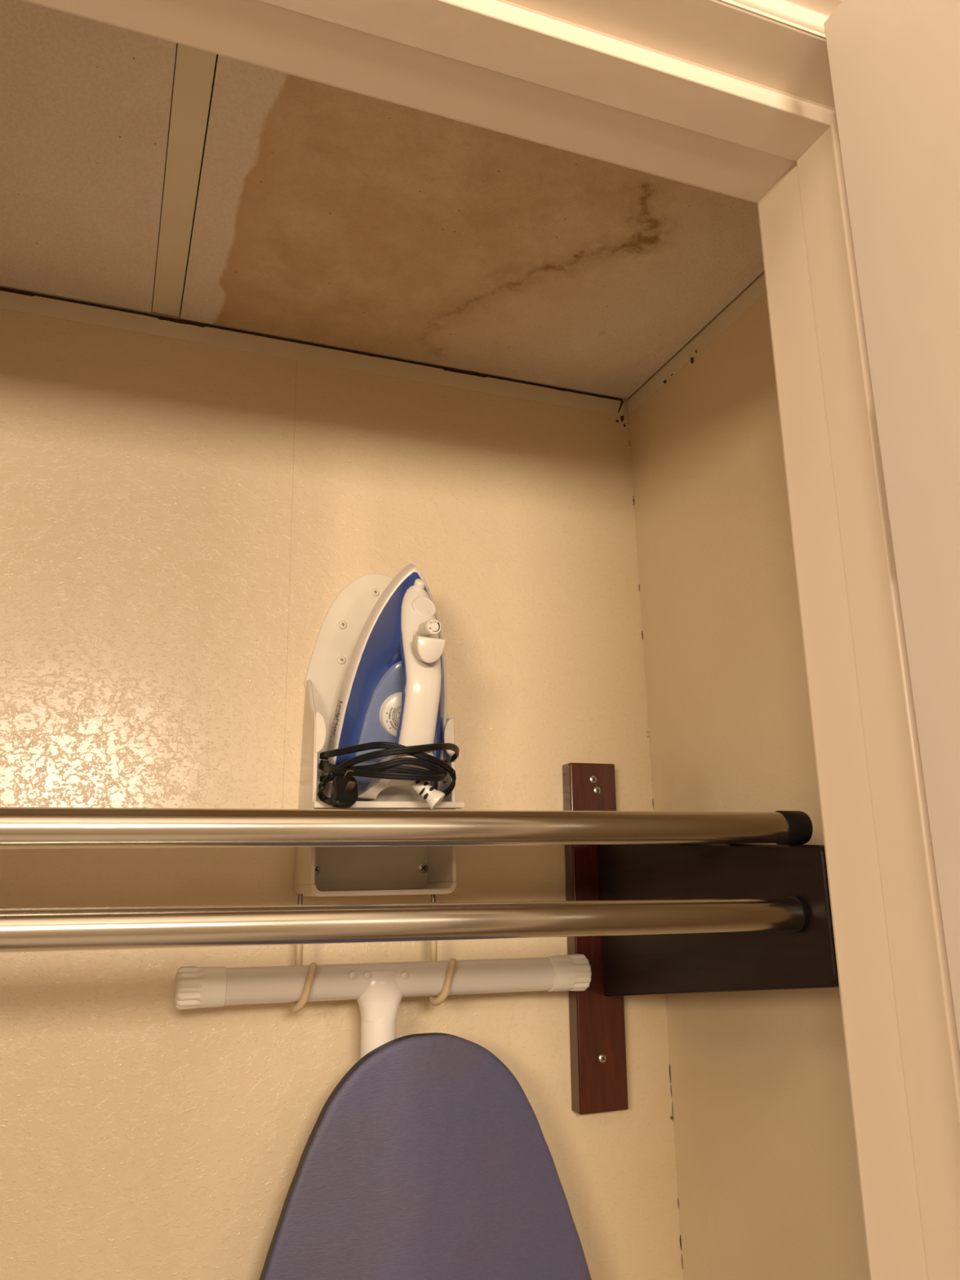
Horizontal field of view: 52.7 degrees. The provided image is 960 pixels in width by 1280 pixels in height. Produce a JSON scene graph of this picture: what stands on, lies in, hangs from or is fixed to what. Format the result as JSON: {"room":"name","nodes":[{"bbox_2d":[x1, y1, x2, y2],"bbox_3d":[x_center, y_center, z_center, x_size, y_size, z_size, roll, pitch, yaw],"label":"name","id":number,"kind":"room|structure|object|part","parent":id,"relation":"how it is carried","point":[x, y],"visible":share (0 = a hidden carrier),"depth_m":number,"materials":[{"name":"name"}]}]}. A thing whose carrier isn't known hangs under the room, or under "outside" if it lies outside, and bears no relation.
{"room":"closet","nodes":[
{"label":"closet","id":0,"kind":"room"},
{"bbox_2d":[154,43,217,289],"bbox_3d":[-0.190,-0.446,0.746,1.004,0.040,0.570,4,-15,-21],"label":"ceiling","id":1,"kind":"structure","parent":0,"point":[176,43],"depth_m":0.81,"materials":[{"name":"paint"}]},
{"bbox_2d":[0,0,176,312],"bbox_3d":[-0.455,-0.410,0.670,0.457,0.014,0.492,4,-15,-21],"label":"ceiling panel","id":2,"kind":"object","parent":1,"relation":"attached to","point":[85,104],"visible":1,"depth_m":0.76,"materials":[{"name":"tile"}]},
{"bbox_2d":[151,43,217,316],"bbox_3d":[-0.229,-0.388,0.754,0.026,0.003,0.494,4,-15,-21],"label":"trim","id":3,"kind":"structure","parent":1,"relation":"attached to","point":[194,69],"depth_m":0.78,"materials":[{"name":"beige wood"}]},
{"bbox_2d":[0,284,683,1279],"bbox_3d":[-0.272,0.646,0.768,1.084,2.260,0.050,4,-15,-21],"label":"wall","id":4,"kind":"structure","parent":0,"point":[183,522],"depth_m":0.92,"materials":[{"name":"beige paint"}]},
{"bbox_2d":[0,290,622,416],"bbox_3d":[-0.294,-0.312,0.984,0.996,0.020,0.001,4,-15,-21],"label":"trim","id":5,"kind":"structure","parent":4,"relation":"attached to","point":[38,305],"depth_m":1.02,"materials":[{"name":"beige wood"}]},
{"bbox_2d":[0,286,697,1266],"bbox_3d":[-0.256,0.106,0.808,1.005,0.924,0.148,4,-15,-21],"label":"trim","id":6,"kind":"structure","parent":4,"relation":"attached to","point":[3,289],"depth_m":1.02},
{"bbox_2d":[290,573,464,1013],"bbox_3d":[-0.098,0.121,0.899,0.150,0.412,0.088,4,-15,-21],"label":"holder","id":7,"kind":"object","parent":4,"relation":"attached to","point":[319,871],"visible":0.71,"depth_m":0.91,"materials":[{"name":"white plastic"}]},
{"bbox_3d":[-0.109,0.084,0.951,0.139,0.314,0.004,4,-15,-21],"label":"plate","id":8,"kind":"part","parent":7,"relation":"part of","materials":[{"name":"white plastic"}]},
{"bbox_2d":[300,800,464,809],"bbox_3d":[-0.093,0.155,0.892,0.138,0.007,0.084,4,-15,-21],"label":"tray","id":9,"kind":"object","parent":7,"relation":"on","point":[364,805],"depth_m":0.86,"materials":[{"name":"white plastic"}]},
{"bbox_2d":[173,953,591,1279],"bbox_3d":[-0.051,0.945,0.669,0.381,1.383,0.046,4,-15,-21],"label":"ironing board","id":10,"kind":"object","parent":7,"relation":"hanging from","point":[428,1158],"visible":1,"depth_m":0.79,"materials":[{"name":"blue"}]},
{"bbox_3d":[-0.076,0.826,0.699,0.032,1.100,0.030,4,-15,-21],"label":"leg post","id":11,"kind":"part","parent":10,"relation":"part of","materials":[{"name":"white metal"}]},
{"bbox_2d":[317,563,459,809],"bbox_3d":[-0.079,0.037,0.870,0.133,0.232,0.166,4,-15,-21],"label":"iron","id":12,"kind":"object","parent":7,"relation":"in","point":[386,742],"visible":0.99,"depth_m":0.86,"materials":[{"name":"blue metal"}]},
{"bbox_3d":[-0.083,0.121,0.861,0.132,0.057,0.134,4,-15,-21],"label":"cord","id":13,"kind":"part","parent":12,"relation":"part of","materials":[{"name":"black rubber"}]},
{"bbox_3d":[-0.074,0.084,0.873,0.081,0.125,0.052,4,-15,-21],"label":"water tank","id":14,"kind":"part","parent":12,"relation":"part of","materials":[{"name":"plastic"}]},
{"bbox_3d":[-0.053,0.025,0.843,0.039,0.166,0.046,4,-15,-21],"label":"handle","id":15,"kind":"part","parent":12,"relation":"part of","materials":[{"name":"white plastic"}]},
{"bbox_3d":[-0.043,-0.010,0.818,0.014,0.016,0.023,6,-16,-25],"label":"steam knob","id":16,"kind":"part","parent":12,"relation":"part of","materials":[{"name":"white plastic"}]},
{"bbox_2d":[562,762,839,1115],"bbox_3d":[0.175,0.252,0.824,0.057,0.334,0.356,4,-15,-21],"label":"rod bracket","id":17,"kind":"object","parent":4,"relation":"attached to","point":[621,966],"visible":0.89,"depth_m":0.86,"materials":[{"name":"brown wood"}]},
{"bbox_2d":[0,895,808,952],"bbox_3d":[-0.202,0.160,0.537,0.922,0.033,0.025,4,-15,-21],"label":"closet rod","id":18,"kind":"object","parent":17,"relation":"attached to","point":[91,928],"visible":1,"depth_m":0.58,"materials":[{"name":"silver metal"}]},
{"bbox_2d":[0,807,813,848],"bbox_3d":[-0.196,0.107,0.553,0.935,0.028,0.025,4,-15,-21],"label":"closet rod","id":19,"kind":"object","parent":17,"relation":"on","point":[20,828],"visible":1,"depth_m":0.59,"materials":[{"name":"silver metal"}]},
{"bbox_3d":[0.189,0.239,0.822,0.019,0.149,0.337,4,-15,-21],"label":"arm","id":20,"kind":"part","parent":17,"relation":"part of","materials":[{"name":"brown wood"}]},
{"bbox_2d":[180,54,764,399],"bbox_3d":[0.024,-0.373,0.850,0.514,0.014,0.492,4,-15,-21],"label":"ceiling panel","id":21,"kind":"object","parent":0,"point":[324,214],"visible":0.71,"depth_m":0.87,"materials":[{"name":"tile"}]},
{"bbox_2d":[627,271,870,1279],"bbox_3d":[0.311,0.615,0.692,0.046,2.260,0.620,4,-15,-21],"label":"wall","id":22,"kind":"structure","parent":0,"point":[768,1180],"depth_m":0.91,"materials":[{"name":"beige paint"}]},
{"bbox_2d":[627,273,766,415],"bbox_3d":[0.266,-0.337,0.938,0.001,0.020,0.496,4,-15,-21],"label":"trim","id":23,"kind":"structure","parent":22,"relation":"attached to","point":[757,288],"depth_m":1.02,"materials":[{"name":"beige wood"}]},
{"bbox_3d":[-0.276,0.406,0.152,3.150,2.420,0.039,4,-15,-21],"label":"wall","id":24,"kind":"structure","parent":0,"visible":0},
{"bbox_2d":[716,0,842,39],"bbox_3d":[-0.029,-0.360,0.419,0.671,0.066,0.020,4,-15,-21],"label":"trim","id":25,"kind":"structure","parent":24,"relation":"attached to","point":[809,16],"depth_m":0.49,"materials":[{"name":"paint"}]},
{"bbox_3d":[-0.082,0.512,0.261,1.104,2.260,0.070,4,-15,-21],"label":"wall","id":26,"kind":"structure","parent":0,"visible":0},
{"bbox_2d":[22,0,836,203],"bbox_3d":[-0.052,-0.310,0.469,0.548,0.015,0.110,4,-15,-21],"label":"trim","id":27,"kind":"structure","parent":26,"relation":"attached to","point":[714,95],"depth_m":0.50,"materials":[{"name":"paint"}]},
{"bbox_2d":[757,120,959,1279],"bbox_3d":[0.215,0.663,0.318,0.015,1.985,0.110,4,-15,-21],"label":"trim","id":28,"kind":"structure","parent":26,"relation":"attached to","point":[902,1050],"depth_m":0.48,"materials":[{"name":"paint"}]},
{"bbox_2d":[823,0,959,1054],"bbox_3d":[0.303,0.586,0.032,0.055,1.966,0.572,4,-15,-21],"label":"door","id":29,"kind":"structure","parent":26,"relation":"in","point":[895,64],"depth_m":0.41,"materials":[{"name":"beige paint"}]}
]}

